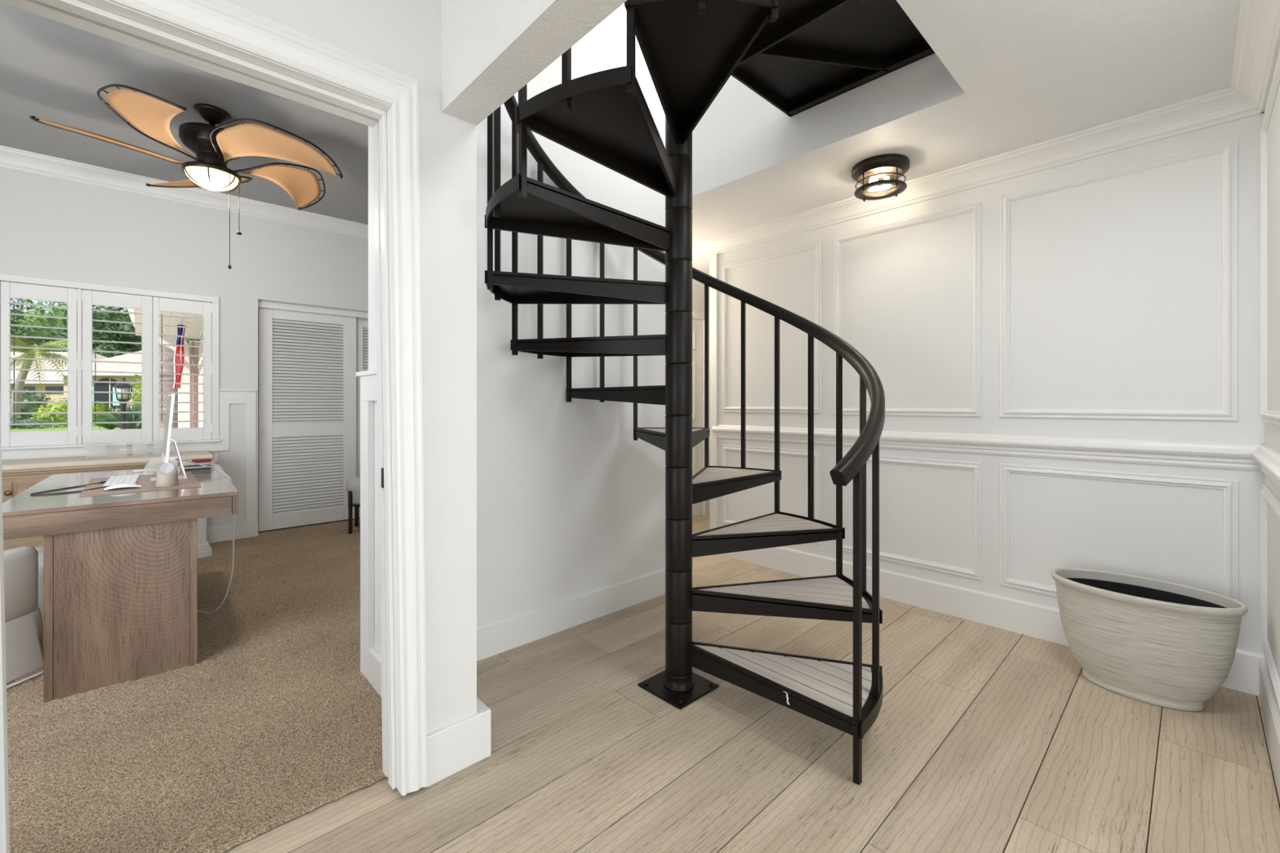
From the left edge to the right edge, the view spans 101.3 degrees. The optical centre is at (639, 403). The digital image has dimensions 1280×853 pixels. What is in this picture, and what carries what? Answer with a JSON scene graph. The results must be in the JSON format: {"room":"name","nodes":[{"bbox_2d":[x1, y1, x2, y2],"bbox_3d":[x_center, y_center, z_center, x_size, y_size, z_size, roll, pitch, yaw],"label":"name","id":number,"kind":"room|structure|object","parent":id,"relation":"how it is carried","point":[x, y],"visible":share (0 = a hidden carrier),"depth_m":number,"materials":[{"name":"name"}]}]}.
{"room":"stair hall","nodes":[
{"label":"stair hall","id":0,"kind":"room"},
{"bbox_2d":[0,2,368,224],"bbox_3d":[-2.603,-1.807,2.753,5.000,0.100,4.057,0,0,-43],"label":"ceiling","id":1,"kind":"structure","parent":0,"point":[51,70],"depth_m":3.15,"materials":[{"name":"grey paint"}]},
{"bbox_2d":[29,84,342,269],"bbox_3d":[-2.601,-1.280,3.136,1.364,0.953,1.396,0,0,-43],"label":"ceiling fan","id":2,"kind":"object","parent":1,"relation":"hanging from","point":[214,146],"visible":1,"depth_m":3.05,"materials":[{"name":"brown metal"}]},
{"bbox_2d":[272,319,368,511],"bbox_3d":[-3.071,-0.127,5.503,1.900,2.600,0.583,0,0,-43],"label":"wall","id":3,"kind":"structure","parent":0,"point":[277,319],"depth_m":5.43,"materials":[{"name":"white paint"}]},
{"bbox_2d":[0,145,368,528],"bbox_3d":[-3.915,-0.292,4.140,5.000,2.930,0.238,0,0,-43],"label":"wall","id":4,"kind":"structure","parent":3,"relation":"in","point":[53,228],"depth_m":4.35,"materials":[{"name":"white paint"}]},
{"bbox_2d":[0,280,77,447],"bbox_3d":[-4.290,-0.274,3.762,0.370,1.147,0.066,0,0,-43],"label":"shutter","id":5,"kind":"object","parent":4,"relation":"attached to","point":[9,290],"visible":0.98,"depth_m":3.73,"materials":[{"name":"white paint"}]},
{"bbox_2d":[0,273,221,449],"bbox_3d":[-4.032,-0.289,4.042,1.255,1.215,0.170,0,0,-43],"label":"window","id":6,"kind":"structure","parent":4,"relation":"attached to","point":[79,286],"depth_m":3.94,"materials":[{"name":"white paint"}]},
{"bbox_2d":[81,289,152,444],"bbox_3d":[-4.008,-0.274,4.029,0.391,1.147,0.066,0,0,-43],"label":"shutter","id":7,"kind":"object","parent":4,"relation":"attached to","point":[90,298],"visible":1,"depth_m":4.01,"materials":[{"name":"white paint"}]},
{"bbox_2d":[152,296,212,441],"bbox_3d":[-3.730,-0.274,4.292,0.370,1.147,0.066,0,0,-43],"label":"shutter","id":8,"kind":"object","parent":4,"relation":"attached to","point":[159,304],"visible":1,"depth_m":4.28,"materials":[{"name":"white paint"}]},
{"bbox_2d":[206,522,257,543],"bbox_3d":[-4.093,1.107,3.914,2.032,0.132,0.022,0,0,-43],"label":"baseboard","id":9,"kind":"structure","parent":4,"relation":"attached to","point":[220,534],"depth_m":4.47,"materials":[{"name":"white paint"}]},
{"bbox_2d":[257,307,355,531],"bbox_3d":[-3.142,0.138,4.996,0.800,2.020,0.039,0,0,-43],"label":"door","id":10,"kind":"structure","parent":4,"relation":"attached to","point":[272,423],"depth_m":4.96,"materials":[{"name":"white paint"}]},
{"bbox_2d":[355,317,368,516],"bbox_3d":[-2.604,0.138,5.570,0.830,2.020,0.033,0,0,-43],"label":"door","id":11,"kind":"structure","parent":4,"relation":"attached to","point":[362,324],"depth_m":5.32,"materials":[{"name":"white paint"}]},
{"bbox_2d":[368,2,666,654],"bbox_3d":[-0.306,-1.427,2.621,1.737,5.200,0.710,0,0,-43],"label":"wall","id":12,"kind":"structure","parent":0,"point":[569,504],"depth_m":2.74,"materials":[{"name":"white paint"}]},
{"bbox_2d":[0,0,427,852],"bbox_3d":[-1.041,0.095,1.332,0.940,2.135,0.165,0,0,-43],"label":"door frame","id":13,"kind":"structure","parent":12,"relation":"attached to","point":[226,22],"depth_m":1.55,"materials":[{"name":"white paint"}]},
{"bbox_2d":[381,467,383,488],"bbox_3d":[-0.789,0.228,1.612,0.004,0.060,0.022,0,0,-43],"label":"strike plate","id":14,"kind":"object","parent":13,"relation":"attached to","point":[382,468],"visible":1,"depth_m":1.61,"materials":[{"name":"black metal"}]},
{"bbox_2d":[226,0,476,733],"bbox_3d":[-2.436,-1.427,0.026,5.097,5.200,0.135,0,0,-43],"label":"wall","id":15,"kind":"structure","parent":12,"relation":"in","point":[404,37],"depth_m":1.65,"materials":[{"name":"white paint"}]},
{"bbox_2d":[426,697,490,786],"bbox_3d":[-0.796,1.095,1.912,0.214,0.155,0.652,0,0,-43],"label":"baseboard","id":16,"kind":"structure","parent":15,"relation":"attached to","point":[451,748],"depth_m":1.67,"materials":[{"name":"white paint"}]},
{"bbox_2d":[355,368,377,376],"bbox_3d":[-0.938,-0.128,2.056,0.118,0.018,0.744,0,0,-43],"label":"trim","id":17,"kind":"structure","parent":12,"relation":"attached to","point":[369,372],"depth_m":2.18,"materials":[{"name":"white paint"}]},
{"bbox_2d":[360,373,381,696],"bbox_3d":[-0.927,0.527,2.053,0.106,1.292,0.726,0,0,-43],"label":"trim","id":18,"kind":"structure","parent":12,"relation":"attached to","point":[370,658],"depth_m":2.21,"materials":[{"name":"white paint"}]},
{"bbox_2d":[476,567,665,661],"bbox_3d":[-0.370,1.095,2.752,1.650,0.155,0.016,0,0,-43],"label":"baseboard","id":19,"kind":"structure","parent":12,"relation":"attached to","point":[495,637],"depth_m":2.72,"materials":[{"name":"white paint"}]},
{"bbox_2d":[692,298,709,515],"bbox_3d":[0.989,-0.050,5.140,3.900,2.445,1.170,0,0,-43],"label":"wall","id":20,"kind":"structure","parent":0,"point":[697,304],"depth_m":5.48,"materials":[{"name":"white paint"}]},
{"bbox_2d":[691,319,702,517],"bbox_3d":[0.326,0.149,5.186,0.870,2.023,0.042,0,0,-43],"label":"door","id":21,"kind":"structure","parent":20,"relation":"in","point":[696,364],"depth_m":5.41,"materials":[{"name":"white paint"}]},
{"bbox_2d":[691,310,709,516],"bbox_3d":[0.349,0.113,5.161,1.020,2.120,0.020,0,0,-43],"label":"trim","id":22,"kind":"structure","parent":20,"relation":"attached to","point":[695,314],"depth_m":5.46,"materials":[{"name":"white paint"}]},
{"bbox_2d":[692,279,709,302],"bbox_3d":[0.734,-1.172,5.444,3.653,0.200,0.138,0,0,-43],"label":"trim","id":23,"kind":"structure","parent":20,"relation":"attached to","point":[698,288],"depth_m":5.35,"materials":[{"name":"white paint"}]},
{"bbox_2d":[709,253,717,529],"bbox_3d":[0.622,0.003,4.170,0.145,2.340,0.075,0,0,-43],"label":"trim","id":24,"kind":"structure","parent":20,"relation":"attached to","point":[713,259],"depth_m":4.13,"materials":[{"name":"white paint"}]},
{"bbox_2d":[222,515,1279,852],"bbox_3d":[0.707,1.198,0.635,10.500,0.050,8.450,0,0,-43],"label":"floor","id":25,"kind":"structure","parent":0,"point":[983,738],"depth_m":1.71,"materials":[{"name":"brown wood"}]},
{"bbox_2d":[6,517,386,852],"bbox_3d":[-2.626,1.180,2.744,4.754,0.046,4.124,0,0,-43],"label":"floor","id":26,"kind":"structure","parent":25,"relation":"on","point":[277,720],"depth_m":1.88,"materials":[{"name":"beige carpet"}]},
{"bbox_2d":[3,546,43,683],"bbox_3d":[-2.834,0.897,2.334,0.567,0.535,1.051,0,0,-43],"label":"slipcovered chair","id":27,"kind":"object","parent":26,"relation":"on","point":[23,566],"visible":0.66,"depth_m":2.27,"materials":[{"name":"white fabric"}]},
{"bbox_2d":[6,671,43,688],"bbox_3d":[-2.593,1.153,2.145,0.059,0.012,0.809,0,0,10],"label":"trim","id":28,"kind":"structure","parent":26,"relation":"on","point":[42,672],"depth_m":2.19,"materials":[{"name":"white plastic"}]},
{"bbox_2d":[1,450,213,558],"bbox_3d":[-3.963,0.775,3.661,1.502,0.776,0.503,0,0,-43],"label":"sideboard","id":29,"kind":"object","parent":26,"relation":"on","point":[18,476],"visible":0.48,"depth_m":3.56,"materials":[{"name":"brown wood"}]},
{"bbox_2d":[2,464,238,702],"bbox_3d":[-2.606,0.784,2.714,0.745,0.758,1.440,0,0,-41],"label":"desk","id":30,"kind":"object","parent":26,"relation":"on","point":[120,571],"visible":0.97,"depth_m":2.19,"materials":[{"name":"brown wood"}]},
{"bbox_2d":[30,480,106,495],"bbox_3d":[-2.686,0.399,2.490,0.249,0.012,0.314,0,0,-43],"label":"charging cable","id":31,"kind":"object","parent":30,"relation":"on","point":[104,482],"visible":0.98,"depth_m":2.42,"materials":[{"name":"black plastic"}]},
{"bbox_2d":[79,471,200,497],"bbox_3d":[-2.543,0.403,2.691,0.408,0.004,0.755,0,0,-43],"label":"desk pad","id":32,"kind":"object","parent":30,"relation":"on","point":[144,481],"visible":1,"depth_m":2.56,"materials":[{"name":"brown leather"}]},
{"bbox_2d":[102,474,139,486],"bbox_3d":[-2.681,0.396,2.722,0.114,0.008,0.420,0,0,-41],"label":"keyboard","id":33,"kind":"object","parent":32,"relation":"on","point":[113,480],"visible":0.99,"depth_m":2.69,"materials":[{"name":"white plastic"}]},
{"bbox_2d":[103,483,141,490],"bbox_3d":[-2.435,0.390,2.473,0.056,0.024,0.124,0,0,43],"label":"mouse","id":34,"kind":"object","parent":32,"relation":"on","point":[122,486],"visible":1,"depth_m":2.46,"materials":[{"name":"white plastic"}]},
{"bbox_2d":[155,462,178,486],"bbox_3d":[-2.319,0.345,2.576,0.085,0.112,0.085,0,0,-43],"label":"charging stand","id":35,"kind":"object","parent":32,"relation":"on","point":[166,473],"visible":1,"depth_m":2.56,"materials":[{"name":"beige plastic"}]},
{"bbox_2d":[150,393,186,481],"bbox_3d":[-2.515,0.176,2.804,0.142,0.452,0.548,0,0,-43],"label":"computer monitor","id":36,"kind":"object","parent":32,"relation":"on","point":[171,399],"visible":0.95,"depth_m":2.70,"materials":[{"name":"white plastic"}]},
{"bbox_2d":[131,469,149,472],"bbox_3d":[-2.984,0.400,3.138,0.076,0.011,0.076,0,0,-43],"label":"coaster","id":37,"kind":"object","parent":30,"relation":"on","point":[135,470],"visible":1,"depth_m":3.12,"materials":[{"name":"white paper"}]},
{"bbox_2d":[175,458,234,613],"bbox_3d":[-2.379,0.727,2.893,0.424,0.856,0.179,0,0,24],"label":"power cord","id":38,"kind":"object","parent":30,"relation":"hanging from","point":[225,474],"visible":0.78,"depth_m":2.84,"materials":[{"name":"white plastic"}]},
{"bbox_3d":[-2.719,0.361,3.237,0.177,0.088,0.260,0,0,-40],"label":"tray","id":39,"kind":"object","parent":30,"relation":"on","visible":0},
{"bbox_2d":[182,460,210,465],"bbox_3d":[-2.720,0.359,3.222,0.130,0.009,0.222,0,0,-40],"label":"notepad","id":40,"kind":"object","parent":39,"relation":"in","point":[184,463],"visible":0.36,"depth_m":3.15,"materials":[{"name":"white paper"}]},
{"bbox_2d":[191,457,211,462],"bbox_3d":[-2.661,0.346,3.188,0.092,0.018,0.088,0,0,-40],"label":"pencil case","id":41,"kind":"object","parent":40,"relation":"on","point":[207,460],"visible":0.92,"depth_m":3.16,"materials":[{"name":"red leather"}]},
{"bbox_2d":[184,467,211,471],"bbox_3d":[-2.724,0.392,3.226,0.135,0.010,0.230,0,0,-40],"label":"notebook","id":42,"kind":"object","parent":39,"relation":"in","point":[198,468],"visible":0.32,"depth_m":3.14,"materials":[{"name":"black plastic"}]},
{"bbox_2d":[183,463,211,468],"bbox_3d":[-2.723,0.382,3.230,0.132,0.010,0.225,0,0,-40],"label":"notebook","id":43,"kind":"object","parent":42,"relation":"on","point":[193,466],"visible":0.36,"depth_m":3.16,"materials":[{"name":"white paper"}]},
{"bbox_2d":[346,476,359,533],"bbox_3d":[-2.499,0.922,4.877,0.408,0.486,0.408,0,0,-43],"label":"stool","id":44,"kind":"object","parent":26,"relation":"on","point":[353,485],"visible":0.33,"depth_m":4.69,"materials":[{"name":"fabric"}]},
{"bbox_2d":[484,0,934,785],"bbox_3d":[0.216,-1.327,2.161,1.608,5.000,1.648,0,0,-43],"label":"spiral staircase","id":45,"kind":"structure","parent":25,"relation":"on","point":[797,55],"depth_m":2.12,"materials":[{"name":"black metal"}]},
{"bbox_2d":[1050,568,1248,711],"bbox_3d":[2.041,0.959,2.143,0.356,0.428,0.577,0,0,-43],"label":"planter","id":46,"kind":"object","parent":25,"relation":"on","point":[1158,642],"visible":1,"depth_m":2.04,"materials":[{"name":"grey ceramic"}]},
{"bbox_2d":[692,0,1007,205],"bbox_3d":[1.139,-2.650,1.158,1.888,2.755,4.822,0,0,-43],"label":"wall","id":47,"kind":"structure","parent":0,"point":[742,140],"depth_m":2.54,"materials":[{"name":"white paint"}]},
{"bbox_2d":[692,0,1240,275],"bbox_3d":[0.690,-1.322,0.653,10.500,0.100,8.400,0,0,-43],"label":"ceiling","id":48,"kind":"structure","parent":0,"point":[1064,67],"depth_m":2.08,"materials":[{"name":"white paint"}]},
{"bbox_2d":[441,0,626,125],"bbox_3d":[0.043,-1.093,1.028,0.118,0.357,1.815,0,0,-43],"label":"beam","id":49,"kind":"structure","parent":48,"relation":"attached to","point":[491,49],"depth_m":1.43,"materials":[{"name":"white paint"}]},
{"bbox_2d":[851,153,910,201],"bbox_3d":[1.285,-1.198,2.812,0.284,0.148,0.284,0,0,-43],"label":"ceiling light","id":50,"kind":"object","parent":48,"relation":"attached to","point":[885,170],"visible":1,"depth_m":2.76,"materials":[{"name":"brown metal"}]},
{"bbox_2d":[717,112,1264,654],"bbox_3d":[1.621,-0.050,3.126,0.120,2.445,2.935,0,0,-43],"label":"wall","id":51,"kind":"structure","parent":0,"point":[1116,282],"depth_m":2.62,"materials":[{"name":"white paint"}]},
{"bbox_2d":[721,240,821,413],"bbox_3d":[0.914,-0.506,3.774,0.016,1.142,0.820,0,0,-43],"label":"trim","id":52,"kind":"structure","parent":51,"relation":"attached to","point":[816,246],"depth_m":3.65,"materials":[{"name":"white paint"}]},
{"bbox_2d":[721,444,821,544],"bbox_3d":[0.914,0.626,3.774,0.016,0.618,0.820,0,0,-43],"label":"trim","id":53,"kind":"structure","parent":51,"relation":"attached to","point":[817,455],"depth_m":3.65,"materials":[{"name":"white paint"}]},
{"bbox_2d":[833,201,981,417],"bbox_3d":[1.540,-0.506,3.112,0.016,1.154,0.827,0,0,-43],"label":"trim","id":54,"kind":"structure","parent":51,"relation":"attached to","point":[975,208],"depth_m":2.90,"materials":[{"name":"white paint"}]},
{"bbox_2d":[842,453,982,580],"bbox_3d":[1.547,0.631,3.104,0.016,0.631,0.815,0,0,-43],"label":"trim","id":55,"kind":"structure","parent":51,"relation":"attached to","point":[975,573],"depth_m":2.89,"materials":[{"name":"white paint"}]},
{"bbox_2d":[702,87,1263,256],"bbox_3d":[1.497,-1.220,3.102,0.092,0.105,2.830,0,0,-43],"label":"trim","id":56,"kind":"structure","parent":51,"relation":"attached to","point":[1227,104],"depth_m":2.64,"materials":[{"name":"white paint"}]},
{"bbox_2d":[711,424,1261,470],"bbox_3d":[1.531,0.216,3.106,0.037,0.103,2.790,0,0,-43],"label":"trim","id":57,"kind":"structure","parent":51,"relation":"attached to","point":[1224,455],"depth_m":2.60,"materials":[{"name":"white paint"}]},
{"bbox_2d":[719,546,1264,696],"bbox_3d":[1.544,1.090,3.108,0.016,0.166,2.775,0,0,-43],"label":"baseboard","id":58,"kind":"structure","parent":51,"relation":"attached to","point":[1042,622],"depth_m":2.88,"materials":[{"name":"white paint"}]},
{"bbox_2d":[999,137,1238,421],"bbox_3d":[2.166,-0.510,2.450,0.016,1.162,0.825,0,0,-43],"label":"trim","id":59,"kind":"structure","parent":51,"relation":"attached to","point":[1228,148],"depth_m":2.29,"materials":[{"name":"white paint"}]},
{"bbox_2d":[999,463,1238,599],"bbox_3d":[2.166,0.631,2.450,0.016,0.636,0.827,0,0,-43],"label":"trim","id":60,"kind":"structure","parent":51,"relation":"attached to","point":[1229,487],"depth_m":2.39,"materials":[{"name":"white paint"}]},
{"bbox_2d":[1264,48,1279,713],"bbox_3d":[1.994,-0.050,1.541,1.515,2.445,0.120,0,0,-43],"label":"wall","id":61,"kind":"structure","parent":0,"point":[1272,432],"depth_m":1.83,"materials":[{"name":"white paint"}]},
{"bbox_2d":[1231,0,1279,113],"bbox_3d":[1.921,-1.220,1.618,1.515,0.105,0.092,0,0,-43],"label":"trim","id":62,"kind":"structure","parent":61,"relation":"attached to","point":[1257,46],"depth_m":1.81,"materials":[{"name":"white paint"}]},
{"bbox_2d":[1250,444,1279,488],"bbox_3d":[1.940,0.216,1.598,1.515,0.103,0.037,0,0,-43],"label":"trim","id":63,"kind":"structure","parent":61,"relation":"attached to","point":[1268,460],"depth_m":1.75,"materials":[{"name":"white paint"}]},
{"bbox_2d":[1258,658,1279,793],"bbox_3d":[1.947,1.095,1.591,1.515,0.155,0.016,0,0,-43],"label":"baseboard","id":64,"kind":"structure","parent":61,"relation":"attached to","point":[1271,715],"depth_m":1.80,"materials":[{"name":"white paint"}]},
{"bbox_2d":[1260,50,1279,426],"bbox_3d":[2.045,-0.510,1.683,1.085,1.162,0.016,0,0,-43],"label":"trim","id":65,"kind":"structure","parent":61,"relation":"attached to","point":[1268,416],"depth_m":2.02,"materials":[{"name":"white paint"}]},
{"bbox_2d":[1260,484,1279,709],"bbox_3d":[2.045,0.631,1.683,1.085,0.636,0.016,0,0,-43],"label":"trim","id":66,"kind":"structure","parent":61,"relation":"attached to","point":[1267,494],"depth_m":2.02,"materials":[{"name":"white paint"}]},
{"label":"outside","id":67,"kind":"structure","parent":0,"visible":0},
{"bbox_2d":[10,297,49,334],"bbox_3d":[-78.236,-6.745,65.777,8.963,14.845,6.769,0,0,-43],"label":"tree","id":68,"kind":"object","parent":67,"point":[21,300],"visible":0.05,"depth_m":65.82,"materials":[{"name":"green plant"}]},
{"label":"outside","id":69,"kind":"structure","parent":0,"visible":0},
{"bbox_2d":[26,301,94,333],"bbox_3d":[-82.080,-7.834,74.856,9.917,17.021,7.206,0,0,-43],"label":"tree","id":70,"kind":"object","parent":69,"point":[51,302],"visible":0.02,"depth_m":73.84,"materials":[{"name":"green plant"}]},
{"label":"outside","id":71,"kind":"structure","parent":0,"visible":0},
{"bbox_2d":[92,306,128,341],"bbox_3d":[-66.222,-6.897,65.761,8.771,15.150,6.734,0,0,-43],"label":"tree","id":72,"kind":"object","parent":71,"point":[118,315],"visible":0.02,"depth_m":65.30,"materials":[{"name":"green plant"}]},
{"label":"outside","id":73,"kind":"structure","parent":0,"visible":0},
{"bbox_2d":[10,413,120,439],"bbox_3d":[-24.044,0.948,36.341,105.000,0.650,74.150,0,0,-43],"label":"lawn","id":74,"kind":"structure","parent":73,"point":[61,428],"depth_m":12.93,"materials":[{"name":"green plant"}]},
{"bbox_2d":[10,309,31,351],"bbox_3d":[-61.266,-4.640,49.664,6.147,10.638,5.193,0,0,-43],"label":"tree","id":75,"kind":"object","parent":74,"relation":"on","point":[12,322],"visible":0.08,"depth_m":51.13,"materials":[{"name":"green plant"}]},
{"bbox_2d":[10,387,55,419],"bbox_3d":[-17.558,0.089,14.939,1.398,1.099,1.005,0,0,-43],"label":"shrub","id":76,"kind":"object","parent":74,"relation":"on","point":[25,407],"visible":0.25,"depth_m":14.89,"materials":[{"name":"green plant"}]},
{"bbox_2d":[10,416,58,429],"bbox_3d":[-15.213,0.489,13.018,1.091,0.366,0.608,0,0,-43],"label":"shrub","id":77,"kind":"object","parent":74,"relation":"on","point":[22,420],"visible":0.67,"depth_m":12.98,"materials":[{"name":"green plant"}]},
{"bbox_2d":[10,297,67,351],"bbox_3d":[-61.411,-5.309,53.671,6.791,11.974,5.484,0,0,-43],"label":"tree","id":78,"kind":"object","parent":74,"relation":"on","point":[28,320],"visible":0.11,"depth_m":53.27,"materials":[{"name":"green plant"}]},
{"bbox_2d":[10,333,94,427],"bbox_3d":[-15.655,-0.614,13.500,2.286,2.510,2.496,0,0,-43],"label":"palm tree","id":79,"kind":"object","parent":74,"relation":"on","point":[28,353],"visible":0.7,"depth_m":13.42,"materials":[{"name":"green plant"}]},
{"bbox_2d":[31,398,77,426],"bbox_3d":[-15.492,0.255,13.967,0.920,0.809,0.796,0,0,-43],"label":"shrub","id":80,"kind":"object","parent":74,"relation":"on","point":[58,407],"visible":0.56,"depth_m":13.81,"materials":[{"name":"green plant"}]},
{"bbox_2d":[47,300,127,357],"bbox_3d":[-52.305,-4.865,49.751,5.912,11.088,5.043,0,0,-43],"label":"tree","id":81,"kind":"object","parent":74,"relation":"on","point":[100,335],"visible":0.24,"depth_m":49.60,"materials":[{"name":"green plant"}]},
{"bbox_2d":[10,350,189,413],"bbox_3d":[-41.477,-1.645,38.812,19.900,4.537,10.360,0,0,-3],"label":"house","id":82,"kind":"structure","parent":74,"relation":"on","point":[133,357],"depth_m":35.19,"materials":[{"name":"beige paint"}]},
{"bbox_2d":[92,386,94,404],"bbox_3d":[-36.210,-0.487,34.627,0.420,1.220,0.060,0,0,-3],"label":"shutter","id":83,"kind":"object","parent":82,"relation":"hanging from","point":[93,388],"depth_m":34.61,"materials":[{"name":"teal"}]},
{"bbox_2d":[112,386,119,405],"bbox_3d":[-34.613,-0.487,34.722,0.420,1.220,0.060,0,0,-3],"label":"shutter","id":84,"kind":"object","parent":82,"relation":"hanging from","point":[114,399],"depth_m":34.69,"materials":[{"name":"teal"}]},
{"bbox_2d":[92,400,112,425],"bbox_3d":[-15.472,0.277,15.018,0.643,0.787,0.610,0,0,-43],"label":"shrub","id":85,"kind":"object","parent":74,"relation":"on","point":[100,407],"visible":0.2,"depth_m":14.95,"materials":[{"name":"green plant"}]},
{"bbox_2d":[92,404,119,429],"bbox_3d":[-12.522,0.316,12.394,0.984,0.614,0.907,0,0,-26],"label":"spiky plant","id":86,"kind":"object","parent":74,"relation":"on","point":[100,415],"visible":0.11,"depth_m":12.27,"materials":[{"name":"green plant"}]},
{"bbox_2d":[93,400,141,429],"bbox_3d":[-11.220,0.259,11.588,1.200,0.728,1.165,0,0,-43],"label":"spiky plant","id":87,"kind":"object","parent":74,"relation":"on","point":[115,417],"visible":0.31,"depth_m":11.42,"materials":[{"name":"green plant"}]},
{"bbox_2d":[102,307,141,355],"bbox_3d":[-51.758,-5.019,53.700,6.322,11.395,5.057,0,0,-43],"label":"tree","id":88,"kind":"object","parent":74,"relation":"on","point":[126,327],"visible":0.1,"depth_m":52.94,"materials":[{"name":"green plant"}]},
{"bbox_2d":[113,375,133,429],"bbox_3d":[-9.047,0.063,9.200,0.231,1.120,0.231,0,0,24],"label":"lamp post","id":89,"kind":"object","parent":74,"relation":"on","point":[121,387],"visible":0.66,"depth_m":9.17,"materials":[{"name":"black metal"}]},
{"bbox_2d":[126,373,141,409],"bbox_3d":[-14.606,-0.154,15.589,0.964,1.535,0.695,0,0,-43],"label":"shrub","id":90,"kind":"object","parent":74,"relation":"on","point":[136,397],"visible":0.19,"depth_m":15.32,"materials":[{"name":"green plant"}]},
{"bbox_2d":[127,308,203,427],"bbox_3d":[-5.653,-0.074,6.609,1.249,2.894,4.471,0,0,-43],"label":"entry porch","id":91,"kind":"object","parent":74,"relation":"on","point":[134,317],"visible":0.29,"depth_m":7.69,"materials":[{"name":"white"}]},
{"bbox_2d":[173,315,188,388],"bbox_3d":[-6.115,-0.715,7.003,0.068,1.026,0.165,0,0,30],"label":"flag","id":92,"kind":"object","parent":91,"relation":"hanging from","point":[177,378],"visible":0.8,"depth_m":6.98,"materials":[{"name":"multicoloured fabric"}]},
{"bbox_2d":[138,315,203,352],"bbox_3d":[-43.704,-4.838,49.613,5.966,11.034,5.022,0,0,-43],"label":"tree","id":93,"kind":"object","parent":74,"relation":"on","point":[188,340],"visible":0.02,"depth_m":49.87,"materials":[{"name":"green plant"}]},
{"bbox_2d":[159,311,185,428],"bbox_3d":[-8.288,-1.437,9.300,0.394,4.120,0.394,0,0,-43],"label":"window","id":94,"kind":"structure","parent":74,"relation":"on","point":[166,358],"depth_m":9.13,"materials":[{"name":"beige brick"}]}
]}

